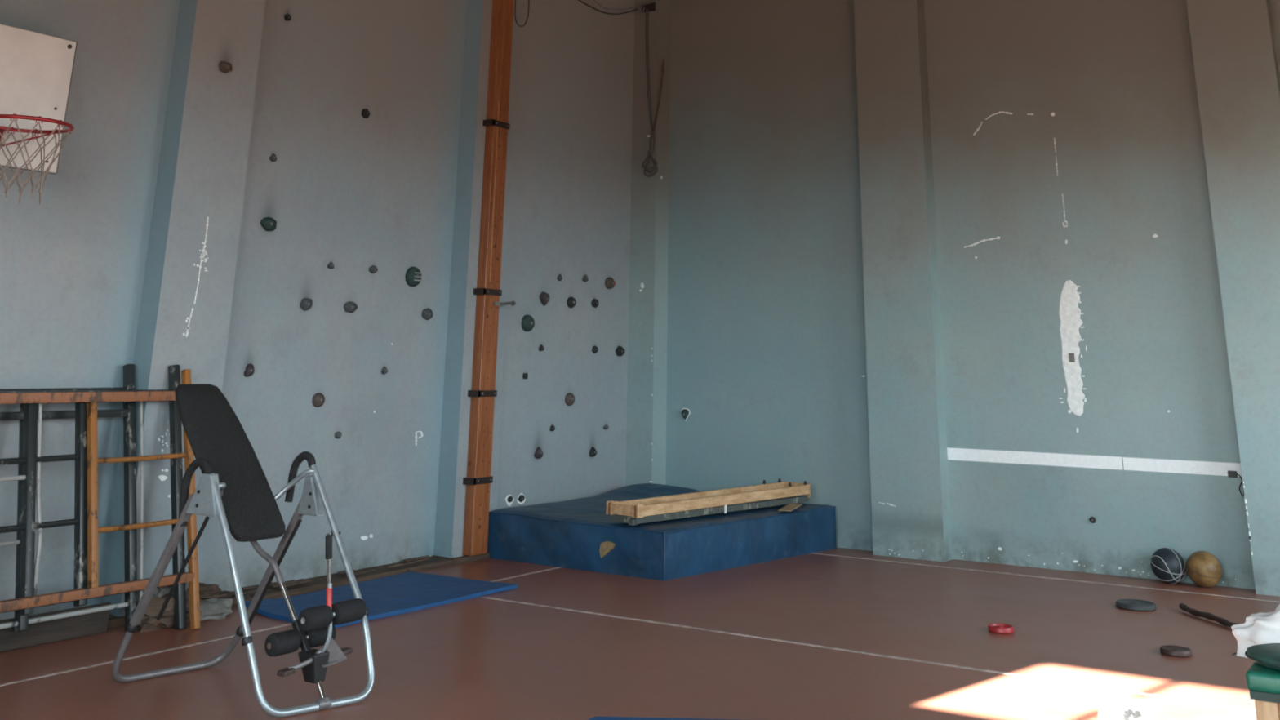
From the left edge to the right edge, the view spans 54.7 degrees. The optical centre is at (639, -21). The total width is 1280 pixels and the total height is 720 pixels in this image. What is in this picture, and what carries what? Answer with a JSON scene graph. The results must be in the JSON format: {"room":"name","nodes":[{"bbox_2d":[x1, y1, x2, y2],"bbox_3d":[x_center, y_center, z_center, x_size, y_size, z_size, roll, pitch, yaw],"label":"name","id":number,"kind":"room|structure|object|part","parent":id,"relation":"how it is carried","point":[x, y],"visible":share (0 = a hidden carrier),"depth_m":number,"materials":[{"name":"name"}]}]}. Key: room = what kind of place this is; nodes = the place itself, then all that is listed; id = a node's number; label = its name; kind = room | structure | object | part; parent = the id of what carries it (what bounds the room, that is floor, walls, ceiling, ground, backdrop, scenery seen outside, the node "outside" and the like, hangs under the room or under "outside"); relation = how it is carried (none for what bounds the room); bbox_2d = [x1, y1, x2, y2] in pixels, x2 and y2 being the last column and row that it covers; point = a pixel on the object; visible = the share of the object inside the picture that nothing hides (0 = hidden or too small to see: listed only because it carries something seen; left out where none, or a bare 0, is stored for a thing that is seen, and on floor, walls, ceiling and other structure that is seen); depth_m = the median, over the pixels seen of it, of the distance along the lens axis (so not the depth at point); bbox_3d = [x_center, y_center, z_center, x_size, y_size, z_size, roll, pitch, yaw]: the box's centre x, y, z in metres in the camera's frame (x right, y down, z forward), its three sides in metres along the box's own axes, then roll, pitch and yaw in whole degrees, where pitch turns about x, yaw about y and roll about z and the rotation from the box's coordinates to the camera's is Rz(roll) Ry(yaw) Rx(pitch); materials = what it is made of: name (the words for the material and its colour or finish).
{"room":"sports hall","nodes":[
{"label":"sports hall","id":0,"kind":"room"},
{"bbox_2d":[0,0,635,620],"bbox_3d":[-3.336,0.313,8.014,0.562,7.200,12.500,-10,-20,31],"label":"wall","id":1,"kind":"structure","parent":0,"point":[148,247],"depth_m":9.00,"materials":[{"name":"paint"}]},
{"bbox_2d":[0,23,77,204],"bbox_3d":[-3.473,0.712,6.635,0.771,0.986,0.999,11,-20,-29],"label":"basketball hoop","id":2,"kind":"object","parent":1,"relation":"attached to","point":[36,68],"visible":1,"depth_m":6.83,"materials":[{"name":"white paint"}]},
{"bbox_2d":[218,61,232,73],"bbox_3d":[-2.770,0.586,8.290,0.033,0.075,0.107,-10,-20,31],"label":"hold","id":3,"kind":"object","parent":1,"relation":"attached to","point":[224,67],"visible":1,"depth_m":8.27,"materials":[{"name":"grey plastic"}]},
{"bbox_2d":[244,363,254,377],"bbox_3d":[-2.618,2.624,8.316,0.036,0.087,0.077,-10,-20,31],"label":"hold","id":4,"kind":"object","parent":1,"relation":"attached to","point":[250,370],"visible":1,"depth_m":8.30,"materials":[{"name":"grey plastic"}]},
{"bbox_2d":[260,217,276,231],"bbox_3d":[-2.581,1.702,8.626,0.043,0.096,0.136,-10,-20,31],"label":"hold","id":5,"kind":"object","parent":1,"relation":"attached to","point":[268,224],"visible":1,"depth_m":8.61,"materials":[{"name":"plastic"}]},
{"bbox_2d":[269,153,276,161],"bbox_3d":[-2.590,1.255,8.754,0.025,0.058,0.063,-10,-20,31],"label":"hold","id":6,"kind":"object","parent":1,"relation":"attached to","point":[273,157],"visible":1,"depth_m":8.74,"materials":[{"name":"grey plastic"}]},
{"bbox_2d":[284,13,291,21],"bbox_3d":[-2.573,0.274,9.056,0.023,0.055,0.061,-10,-20,31],"label":"hold","id":7,"kind":"object","parent":1,"relation":"attached to","point":[287,17],"visible":1,"depth_m":9.05,"materials":[{"name":"grey plastic"}]},
{"bbox_2d":[106,552,489,629],"bbox_3d":[-3.087,3.654,7.068,0.238,0.067,6.956,-10,-20,31],"label":"trim","id":8,"kind":"structure","parent":1,"relation":"attached to","point":[293,587],"depth_m":8.58,"materials":[{"name":"brown wood"}]},
{"bbox_2d":[300,297,312,311],"bbox_3d":[-2.367,2.310,8.809,0.039,0.088,0.104,-10,-20,31],"label":"hold","id":9,"kind":"object","parent":1,"relation":"attached to","point":[306,304],"visible":1,"depth_m":8.79,"materials":[{"name":"grey plastic"}]},
{"bbox_2d":[311,392,324,407],"bbox_3d":[-2.271,2.979,8.776,0.043,0.097,0.110,-10,-20,31],"label":"hold","id":10,"kind":"object","parent":1,"relation":"attached to","point":[318,398],"visible":1,"depth_m":8.76,"materials":[{"name":"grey plastic"}]},
{"bbox_2d":[327,262,333,268],"bbox_3d":[-2.259,2.089,9.062,0.023,0.050,0.064,-10,-20,31],"label":"hold","id":11,"kind":"object","parent":1,"relation":"attached to","point":[331,265],"visible":1,"depth_m":9.05,"materials":[{"name":"grey plastic"}]},
{"bbox_2d":[334,431,342,439],"bbox_3d":[-2.164,3.270,8.890,0.022,0.050,0.062,-10,-20,31],"label":"hold","id":12,"kind":"object","parent":1,"relation":"attached to","point":[338,434],"visible":1,"depth_m":8.88,"materials":[{"name":"grey plastic"}]},
{"bbox_2d":[343,301,357,313],"bbox_3d":[-2.133,2.423,9.161,0.038,0.083,0.138,-10,-20,31],"label":"hold","id":13,"kind":"object","parent":1,"relation":"attached to","point":[350,306],"visible":1,"depth_m":9.14,"materials":[{"name":"grey plastic"}]},
{"bbox_2d":[361,108,369,118],"bbox_3d":[-2.116,1.032,9.580,0.033,0.076,0.080,-10,-20,31],"label":"hold","id":14,"kind":"object","parent":1,"relation":"attached to","point":[365,113],"visible":1,"depth_m":9.56,"materials":[{"name":"grey plastic"}]},
{"bbox_2d":[368,265,377,273],"bbox_3d":[-2.022,2.203,9.415,0.026,0.061,0.092,-10,-20,31],"label":"hold","id":15,"kind":"object","parent":1,"relation":"attached to","point":[373,268],"visible":1,"depth_m":9.40,"materials":[{"name":"grey plastic"}]},
{"bbox_2d":[381,366,387,374],"bbox_3d":[-1.927,2.953,9.361,0.026,0.061,0.063,-10,-20,31],"label":"hold","id":16,"kind":"object","parent":1,"relation":"attached to","point":[384,371],"visible":1,"depth_m":9.35,"materials":[{"name":"grey plastic"}]},
{"bbox_2d":[404,266,422,286],"bbox_3d":[-1.770,2.337,9.747,0.068,0.152,0.160,-10,-20,31],"label":"hold","id":17,"kind":"object","parent":1,"relation":"attached to","point":[413,277],"visible":1,"depth_m":9.71,"materials":[{"name":"green plastic"}]},
{"bbox_2d":[421,307,433,319],"bbox_3d":[-1.681,2.654,9.832,0.041,0.094,0.117,-10,-20,31],"label":"hold","id":18,"kind":"object","parent":1,"relation":"attached to","point":[427,313],"visible":1,"depth_m":9.81,"materials":[{"name":"grey plastic"}]},
{"bbox_2d":[462,0,515,555],"bbox_3d":[-1.170,1.426,10.562,0.140,6.354,0.398,-10,-20,31],"label":"wooden post","id":19,"kind":"object","parent":1,"relation":"attached to","point":[478,480],"visible":1,"depth_m":10.14,"materials":[{"name":"orange wood"}]},
{"bbox_2d":[514,0,529,26],"bbox_3d":[-1.045,-0.178,11.231,0.091,1.291,0.372,0,-17,5],"label":"hanging cable","id":20,"kind":"object","parent":19,"relation":"hanging from","point":[515,0],"visible":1,"depth_m":10.96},
{"bbox_2d":[506,495,512,502],"bbox_3d":[-1.067,4.281,10.204,0.022,0.050,0.067,-10,-20,31],"label":"hold","id":21,"kind":"object","parent":1,"relation":"attached to","point":[509,499],"visible":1,"depth_m":10.19,"materials":[{"name":"black plastic"}]},
{"bbox_2d":[518,494,524,502],"bbox_3d":[-0.984,4.326,10.325,0.025,0.058,0.081,-10,-20,31],"label":"hold","id":22,"kind":"object","parent":1,"relation":"attached to","point":[521,498],"visible":1,"depth_m":10.31,"materials":[{"name":"plastic"}]},
{"bbox_2d":[522,373,528,378],"bbox_3d":[-0.977,3.392,10.598,0.023,0.048,0.058,-10,-20,31],"label":"hold","id":23,"kind":"object","parent":1,"relation":"attached to","point":[525,375],"visible":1,"depth_m":10.58,"materials":[{"name":"black plastic"}]},
{"bbox_2d":[520,315,534,331],"bbox_3d":[-0.958,2.970,10.708,0.062,0.140,0.151,-10,-20,31],"label":"hold","id":24,"kind":"object","parent":1,"relation":"attached to","point":[527,322],"visible":1,"depth_m":10.68,"materials":[{"name":"green plastic"}]},
{"bbox_2d":[533,446,542,458],"bbox_3d":[-0.861,4.046,10.587,0.043,0.097,0.102,-10,-20,31],"label":"hold","id":25,"kind":"object","parent":1,"relation":"attached to","point":[539,453],"visible":1,"depth_m":10.57,"materials":[{"name":"grey plastic"}]},
{"bbox_2d":[538,344,544,351],"bbox_3d":[-0.858,3.224,10.838,0.024,0.056,0.067,-10,-20,31],"label":"hold","id":26,"kind":"object","parent":1,"relation":"attached to","point":[541,347],"visible":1,"depth_m":10.83,"materials":[{"name":"grey plastic"}]},
{"bbox_2d":[538,291,549,306],"bbox_3d":[-0.838,2.822,10.955,0.052,0.120,0.119,-10,-20,31],"label":"hold","id":27,"kind":"object","parent":1,"relation":"attached to","point":[544,296],"visible":1,"depth_m":10.94,"materials":[{"name":"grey plastic"}]},
{"bbox_2d":[549,424,555,431],"bbox_3d":[-0.759,3.914,10.808,0.023,0.054,0.072,-10,-20,31],"label":"hold","id":28,"kind":"object","parent":1,"relation":"attached to","point":[552,427],"visible":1,"depth_m":10.79,"materials":[{"name":"black plastic"}]},
{"bbox_2d":[556,274,562,280],"bbox_3d":[-0.722,2.695,11.206,0.025,0.061,0.070,-10,-20,31],"label":"hold","id":29,"kind":"object","parent":1,"relation":"attached to","point":[559,277],"visible":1,"depth_m":11.19,"materials":[{"name":"grey plastic"}]},
{"bbox_2d":[564,392,574,405],"bbox_3d":[-0.617,3.748,11.062,0.048,0.108,0.126,-10,-20,31],"label":"hold","id":30,"kind":"object","parent":1,"relation":"attached to","point":[570,397],"visible":1,"depth_m":11.04,"materials":[{"name":"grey plastic"}]},
{"bbox_2d":[566,297,576,307],"bbox_3d":[-0.617,2.942,11.290,0.044,0.098,0.116,-10,-20,31],"label":"hold","id":31,"kind":"object","parent":1,"relation":"attached to","point":[571,302],"visible":1,"depth_m":11.27,"materials":[{"name":"grey plastic"}]},
{"bbox_2d":[582,274,588,281],"bbox_3d":[-0.503,2.780,11.536,0.029,0.068,0.091,-10,-20,31],"label":"hold","id":32,"kind":"object","parent":1,"relation":"attached to","point":[585,278],"visible":1,"depth_m":11.52,"materials":[{"name":"grey plastic"}]},
{"bbox_2d":[589,446,596,457],"bbox_3d":[-0.419,4.287,11.243,0.039,0.088,0.094,-10,-20,31],"label":"hold","id":33,"kind":"object","parent":1,"relation":"attached to","point":[593,452],"visible":1,"depth_m":11.22,"materials":[{"name":"black plastic"}]},
{"bbox_2d":[591,298,599,307],"bbox_3d":[-0.414,3.030,11.604,0.035,0.086,0.106,-10,-20,31],"label":"hold","id":34,"kind":"object","parent":1,"relation":"attached to","point":[594,303],"visible":1,"depth_m":11.59,"materials":[{"name":"black plastic"}]},
{"bbox_2d":[591,346,598,353],"bbox_3d":[-0.411,3.436,11.503,0.028,0.069,0.095,-10,-20,31],"label":"hold","id":35,"kind":"object","parent":1,"relation":"attached to","point":[594,349],"visible":1,"depth_m":11.49,"materials":[{"name":"black plastic"}]},
{"bbox_2d":[577,0,637,14],"bbox_3d":[-0.565,0.009,12.196,0.052,0.472,1.846,-10,-21,33],"label":"cable","id":36,"kind":"object","parent":1,"relation":"attached to","point":[578,0],"visible":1,"depth_m":12.48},
{"bbox_2d":[604,277,615,288],"bbox_3d":[-0.278,2.903,11.849,0.049,0.111,0.141,-10,-20,31],"label":"hold","id":37,"kind":"object","parent":1,"relation":"attached to","point":[610,282],"visible":1,"depth_m":11.82,"materials":[{"name":"brown plastic"}]},
{"bbox_2d":[594,0,635,9],"bbox_3d":[-0.563,-0.063,12.219,0.046,0.516,1.843,-10,-21,33],"label":"cable","id":38,"kind":"object","parent":1,"relation":"attached to","point":[594,0],"visible":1,"depth_m":12.62,"materials":[{"name":"grey metal"}]},
{"bbox_2d":[615,346,624,356],"bbox_3d":[-0.182,3.549,11.832,0.042,0.098,0.135,-10,-20,31],"label":"hold","id":39,"kind":"object","parent":1,"relation":"attached to","point":[620,351],"visible":1,"depth_m":11.81,"materials":[{"name":"black plastic"}]},
{"bbox_2d":[0,547,1279,719],"bbox_3d":[0.795,2.999,4.397,10.500,0.121,12.700,-10,-20,31],"label":"floor","id":40,"kind":"structure","parent":0,"point":[838,633],"depth_m":6.60,"materials":[{"name":"brown rubber"}]},
{"bbox_2d":[0,602,111,652],"bbox_3d":[-3.537,3.292,6.076,0.020,0.150,2.100,-10,-20,31],"label":"wooden plank","id":41,"kind":"object","parent":40,"relation":"on","point":[86,624],"visible":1,"depth_m":6.65,"materials":[{"name":"grey wood"}]},
{"bbox_2d":[0,364,137,631],"bbox_3d":[-3.461,2.764,6.505,0.381,1.433,1.852,-10,-20,31],"label":"climbing frame","id":42,"kind":"object","parent":40,"relation":"on","point":[21,623],"visible":0.72,"depth_m":7.05,"materials":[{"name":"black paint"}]},
{"bbox_3d":[-3.327,2.851,6.687,0.321,1.178,0.052,-10,-20,31],"label":"post","id":43,"kind":"part","parent":42,"relation":"part of","materials":[{"name":"metal"}]},
{"bbox_3d":[-2.978,2.995,7.229,0.381,1.433,0.052,-10,-20,31],"label":"post","id":44,"kind":"part","parent":42,"relation":"part of","materials":[{"name":"black metal"}]},
{"bbox_2d":[0,364,186,629],"bbox_3d":[-3.264,2.776,6.532,0.383,1.433,2.012,-10,-20,31],"label":"climbing frame","id":45,"kind":"object","parent":40,"relation":"on","point":[29,460],"visible":0.78,"depth_m":6.74,"materials":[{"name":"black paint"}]},
{"bbox_3d":[-3.244,2.779,6.567,0.292,1.048,0.052,-10,-20,31],"label":"post","id":46,"kind":"part","parent":45,"relation":"part of","materials":[{"name":"metal"}]},
{"bbox_2d":[33,403,42,595],"bbox_3d":[-3.218,2.771,6.624,0.241,0.955,0.046,-10,-20,31],"label":"metal rod","id":47,"kind":"object","parent":45,"relation":"on","point":[40,405],"visible":0.97,"depth_m":6.62,"materials":[{"name":"grey metal"}]},
{"bbox_3d":[-3.079,2.849,6.820,0.297,1.068,0.052,-10,-20,31],"label":"post","id":48,"kind":"part","parent":45,"relation":"part of","materials":[{"name":"metal"}]},
{"bbox_3d":[-2.738,3.027,7.319,0.383,1.433,0.052,-10,-20,31],"label":"post","id":49,"kind":"part","parent":45,"relation":"part of","materials":[{"name":"black metal"}]},
{"bbox_2d":[0,368,200,629],"bbox_3d":[-3.199,2.785,6.516,0.387,1.407,2.052,-10,-20,31],"label":"climbing frame","id":50,"kind":"object","parent":40,"relation":"on","point":[93,589],"visible":0.89,"depth_m":6.91,"materials":[{"name":"orange paint"}]},
{"bbox_3d":[-3.018,2.830,6.823,0.287,1.007,0.042,-10,-20,31],"label":"post","id":51,"kind":"part","parent":50,"relation":"part of","materials":[{"name":"orange paint"}]},
{"bbox_3d":[-2.660,3.043,7.324,0.387,1.407,0.042,-10,-20,31],"label":"post","id":52,"kind":"part","parent":50,"relation":"part of","materials":[{"name":"orange paint"}]},
{"bbox_2d":[138,591,202,632],"bbox_3d":[-2.698,3.613,7.094,0.147,0.175,0.405,-10,-20,31],"label":"rag","id":53,"kind":"object","parent":40,"relation":"on","point":[166,620],"visible":0.6,"depth_m":7.01,"materials":[{"name":"brown fabric"}]},
{"bbox_2d":[139,401,143,599],"bbox_3d":[-2.905,3.052,7.212,0.280,1.194,0.026,-10,-20,32],"label":"metal rod","id":54,"kind":"object","parent":53,"relation":"on","point":[141,422],"visible":0.8,"depth_m":7.22,"materials":[{"name":"grey metal"}]},
{"bbox_2d":[152,582,188,597],"bbox_3d":[-2.732,3.561,7.206,0.112,0.180,0.272,-10,-20,31],"label":"rag","id":55,"kind":"object","parent":53,"relation":"on","point":[160,592],"visible":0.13,"depth_m":7.13,"materials":[{"name":"grey fabric"}]},
{"bbox_2d":[200,598,232,621],"bbox_3d":[-2.550,3.729,7.339,0.165,0.102,0.333,-10,-20,31],"label":"rag","id":56,"kind":"object","parent":40,"relation":"on","point":[211,608],"visible":0.69,"depth_m":7.32,"materials":[{"name":"grey fabric"}]},
{"bbox_2d":[186,582,221,600],"bbox_3d":[-2.627,3.669,7.399,0.141,0.113,0.311,-10,-20,31],"label":"rag","id":57,"kind":"object","parent":56,"relation":"on","point":[212,590],"visible":0.45,"depth_m":7.39,"materials":[{"name":"brown fabric"}]},
{"bbox_2d":[111,383,374,717],"bbox_3d":[-1.839,2.659,5.932,1.166,1.348,0.627,-10,-20,31],"label":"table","id":58,"kind":"object","parent":40,"relation":"on","point":[233,486],"visible":1,"depth_m":5.86,"materials":[{"name":"silver metal"}]},
{"bbox_3d":[-2.075,2.941,6.002,0.614,0.838,0.603,-10,-20,31],"label":"frame","id":59,"kind":"part","parent":58,"relation":"part of","materials":[{"name":"silver metal"}]},
{"bbox_3d":[-2.153,2.773,5.828,0.286,0.474,0.018,-10,-20,31],"label":"folding rod","id":60,"kind":"part","parent":58,"relation":"part of","materials":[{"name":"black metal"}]},
{"bbox_3d":[-2.027,2.404,5.788,0.206,0.180,0.048,-10,-20,31],"label":"plate","id":61,"kind":"part","parent":58,"relation":"part of","materials":[{"name":"silver metal"}]},
{"bbox_3d":[-1.993,2.437,5.874,0.061,0.108,0.209,3,-17,-7],"label":"pivot arm","id":62,"kind":"part","parent":58,"relation":"part of","materials":[{"name":"silver metal"}]},
{"bbox_3d":[-1.803,2.920,6.107,0.306,0.499,0.018,-10,-20,31],"label":"folding rod","id":63,"kind":"part","parent":58,"relation":"part of","materials":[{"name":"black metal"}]},
{"bbox_3d":[-1.614,2.781,5.745,0.628,1.010,0.603,-10,-20,31],"label":"frame","id":64,"kind":"part","parent":58,"relation":"part of","materials":[{"name":"silver metal"}]},
{"bbox_3d":[-1.773,2.546,6.191,0.289,0.200,0.068,2,-17,-2],"label":"pivot arm","id":65,"kind":"part","parent":58,"relation":"part of","materials":[{"name":"silver metal"}]},
{"bbox_3d":[-1.634,2.574,6.180,0.137,0.180,0.048,-10,-20,31],"label":"plate","id":66,"kind":"part","parent":58,"relation":"part of","materials":[{"name":"silver metal"}]},
{"bbox_3d":[-1.438,2.912,5.623,0.101,0.310,0.036,-6,-18,20],"label":"ankle lever","id":67,"kind":"part","parent":58,"relation":"part of","materials":[{"name":"red plastic"}]},
{"bbox_3d":[-1.434,2.673,5.710,0.043,0.222,0.018,-10,-20,31],"label":"lever rod","id":68,"kind":"part","parent":58,"relation":"part of","materials":[{"name":"silver metal"}]},
{"bbox_2d":[244,571,517,627],"bbox_3d":[-1.698,3.972,7.997,0.930,0.054,1.750,-10,-20,31],"label":"exercise mat","id":69,"kind":"object","parent":40,"relation":"on","point":[406,592],"visible":0.76,"depth_m":8.01,"materials":[{"name":"blue plastic"}]},
{"bbox_2d":[487,483,836,580],"bbox_3d":[0.230,4.486,10.190,1.976,0.428,2.359,-10,-20,31],"label":"mat","id":70,"kind":"object","parent":40,"relation":"on","point":[578,534],"visible":0.73,"depth_m":9.51,"materials":[{"name":"blue fabric"}]},
{"bbox_2d":[605,478,810,525],"bbox_3d":[0.608,4.186,9.965,0.320,0.193,2.220,-14,-23,41],"label":"wooden beam","id":71,"kind":"structure","parent":70,"relation":"on","point":[632,512],"depth_m":9.78,"materials":[{"name":"brown wood"}]},
{"bbox_3d":[-0.118,3.944,9.208,0.205,0.070,0.032,-14,-23,41],"label":"panel","id":72,"kind":"part","parent":71,"relation":"part of","materials":[{"name":"brown wood"}]},
{"bbox_3d":[0.518,4.203,10.068,0.028,0.107,2.190,-14,-23,41],"label":"rail","id":73,"kind":"part","parent":71,"relation":"part of","materials":[{"name":"brown wood"}]},
{"bbox_3d":[0.607,4.245,9.947,0.260,0.071,2.220,-14,-23,41],"label":"grey board","id":74,"kind":"part","parent":71,"relation":"part of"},
{"bbox_3d":[0.736,4.157,9.908,0.028,0.107,2.140,-14,-23,41],"label":"rail","id":75,"kind":"part","parent":71,"relation":"part of","materials":[{"name":"brown wood"}]},
{"bbox_3d":[1.352,4.422,10.740,0.300,0.112,0.020,-14,-23,41],"label":"panel","id":76,"kind":"part","parent":71,"relation":"part of","materials":[{"name":"brown wood"}]},
{"bbox_2d":[778,503,802,511],"bbox_3d":[1.241,4.349,10.206,0.105,0.029,0.318,-6,-19,23],"label":"cardboard piece","id":77,"kind":"object","parent":70,"relation":"on","point":[790,507],"visible":1,"depth_m":10.19,"materials":[{"name":"brown cardboard"}]},
{"bbox_2d":[587,716,743,719],"bbox_3d":[0.083,2.926,4.436,1.520,0.020,2.160,-10,-20,31],"label":"exercise mat","id":78,"kind":"object","parent":40,"relation":"on","point":[593,717],"visible":1,"depth_m":5.36,"materials":[{"name":"blue plastic"}]},
{"bbox_2d":[987,622,1013,634],"bbox_3d":[2.142,3.850,7.344,0.150,0.034,0.150,-10,-20,31],"label":"disc","id":79,"kind":"object","parent":40,"relation":"on","point":[999,628],"visible":1,"depth_m":7.30,"materials":[{"name":"red plastic"}]},
{"bbox_2d":[1097,705,1155,719],"bbox_3d":[2.083,3.163,5.267,0.226,0.124,0.124,0,-17,2],"label":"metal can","id":80,"kind":"object","parent":40,"relation":"on","point":[1104,713],"visible":1,"depth_m":5.25,"materials":[{"name":"white metal"}]},
{"bbox_2d":[1115,599,1156,611],"bbox_3d":[3.269,4.122,8.160,0.250,0.034,0.250,-10,-20,31],"label":"disc","id":81,"kind":"object","parent":40,"relation":"on","point":[1126,604],"visible":1,"depth_m":8.11,"materials":[{"name":"grey rubber"}]},
{"bbox_2d":[1150,547,1186,584],"bbox_3d":[3.902,4.328,9.145,0.244,0.247,0.244,-10,-20,31],"label":"basketball","id":82,"kind":"object","parent":40,"relation":"on","point":[1168,566],"visible":1,"depth_m":9.07,"materials":[{"name":"black rubber"}]},
{"bbox_2d":[1160,644,1191,657],"bbox_3d":[2.966,3.715,6.850,0.164,0.030,0.164,-10,-20,31],"label":"disc","id":83,"kind":"object","parent":40,"relation":"on","point":[1167,650],"visible":1,"depth_m":6.81,"materials":[{"name":"black rubber"}]},
{"bbox_2d":[1186,551,1222,587],"bbox_3d":[4.109,4.292,9.013,0.240,0.240,0.241,-10,-20,31],"label":"basketball","id":84,"kind":"object","parent":40,"relation":"on","point":[1203,568],"visible":1,"depth_m":8.94,"materials":[{"name":"beige leather"}]},
{"bbox_2d":[1178,603,1239,627],"bbox_3d":[3.608,3.953,7.615,0.054,0.049,0.991,4,-17,-9],"label":"wooden stick","id":85,"kind":"object","parent":40,"relation":"on","point":[1183,606],"visible":0.64,"depth_m":7.79,"materials":[{"name":"brown wood"}]},
{"bbox_2d":[1245,662,1279,719],"bbox_3d":[2.955,2.762,4.444,1.300,0.437,0.620,-10,-20,31],"label":"box","id":86,"kind":"object","parent":40,"relation":"on","point":[1263,682],"visible":0.73,"depth_m":4.55,"materials":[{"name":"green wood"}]},
{"bbox_2d":[1231,604,1279,657],"bbox_3d":[2.776,2.483,4.963,0.794,0.493,0.248,-10,-20,31],"label":"cloth","id":87,"kind":"object","parent":86,"relation":"on","point":[1260,628],"visible":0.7,"depth_m":5.02,"materials":[{"name":"white fabric"}]},
{"bbox_2d":[1244,643,1279,670],"bbox_3d":[2.527,2.579,4.700,0.418,0.046,0.418,-10,-20,31],"label":"round cushion","id":88,"kind":"object","parent":86,"relation":"on","point":[1268,655],"visible":1,"depth_m":4.69,"materials":[{"name":"green leather"}]},
{"bbox_3d":[2.956,2.627,4.485,1.282,0.028,0.602,-10,-20,31],"label":"trim","id":89,"kind":"part","parent":86,"relation":"part of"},
{"bbox_3d":[2.317,2.825,4.532,0.075,0.345,0.070,-10,-20,31],"label":"corner post","id":90,"kind":"part","parent":86,"relation":"part of","materials":[{"name":"brown wood"}]},
{"bbox_2d":[625,0,1279,596],"bbox_3d":[4.102,1.152,10.306,10.500,7.200,0.602,-10,-20,31],"label":"wall","id":91,"kind":"structure","parent":0,"point":[870,240],"depth_m":10.56,"materials":[{"name":"teal paint"}]},
{"bbox_2d":[637,0,655,13],"bbox_3d":[0.070,0.289,12.873,0.212,0.116,0.046,-10,-20,31],"label":"wall bracket","id":92,"kind":"object","parent":91,"relation":"attached to","point":[651,5],"visible":1,"depth_m":12.86,"materials":[{"name":"metal"}]},
{"bbox_3d":[0.089,0.286,12.876,0.160,0.090,0.022,-10,-20,31],"label":"plate","id":93,"kind":"part","parent":92,"relation":"part of","materials":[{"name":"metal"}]},
{"bbox_2d":[641,8,664,177],"bbox_3d":[0.141,1.118,12.553,0.241,1.749,0.058,-10,-20,31],"label":"rope","id":94,"kind":"object","parent":92,"relation":"hanging from","point":[650,155],"visible":1,"depth_m":12.47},
{"bbox_2d":[680,408,690,420],"bbox_3d":[0.420,4.100,11.673,0.100,0.117,0.041,-10,-20,31],"label":"hold","id":95,"kind":"object","parent":91,"relation":"attached to","point":[685,411],"visible":1,"depth_m":11.67,"materials":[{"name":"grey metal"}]},
{"bbox_2d":[1068,352,1075,362],"bbox_3d":[3.482,3.046,9.982,0.044,0.070,0.014,-10,-20,31],"label":"wall socket","id":96,"kind":"object","parent":91,"relation":"attached to","point":[1071,355],"depth_m":9.98,"materials":[{"name":"grey plastic"}]},
{"bbox_2d":[1088,516,1096,523],"bbox_3d":[3.509,4.187,9.596,0.052,0.047,0.020,-10,-20,31],"label":"plug","id":97,"kind":"object","parent":91,"relation":"attached to","point":[1092,519],"visible":1,"depth_m":9.59,"materials":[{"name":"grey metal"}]},
{"bbox_2d":[946,447,1242,476],"bbox_3d":[3.506,3.787,9.736,2.250,0.095,0.004,-10,-20,31],"label":"white stripe","id":98,"kind":"object","parent":91,"relation":"attached to","point":[1220,468],"depth_m":9.70,"materials":[{"name":"white paint"}]},
{"bbox_2d":[1227,470,1244,496],"bbox_3d":[4.406,3.719,9.138,0.104,0.174,0.035,-10,-20,31],"label":"wall hook","id":99,"kind":"object","parent":91,"relation":"attached to","point":[1230,473],"visible":0.9,"depth_m":9.15,"materials":[{"name":"black metal"}]}
]}

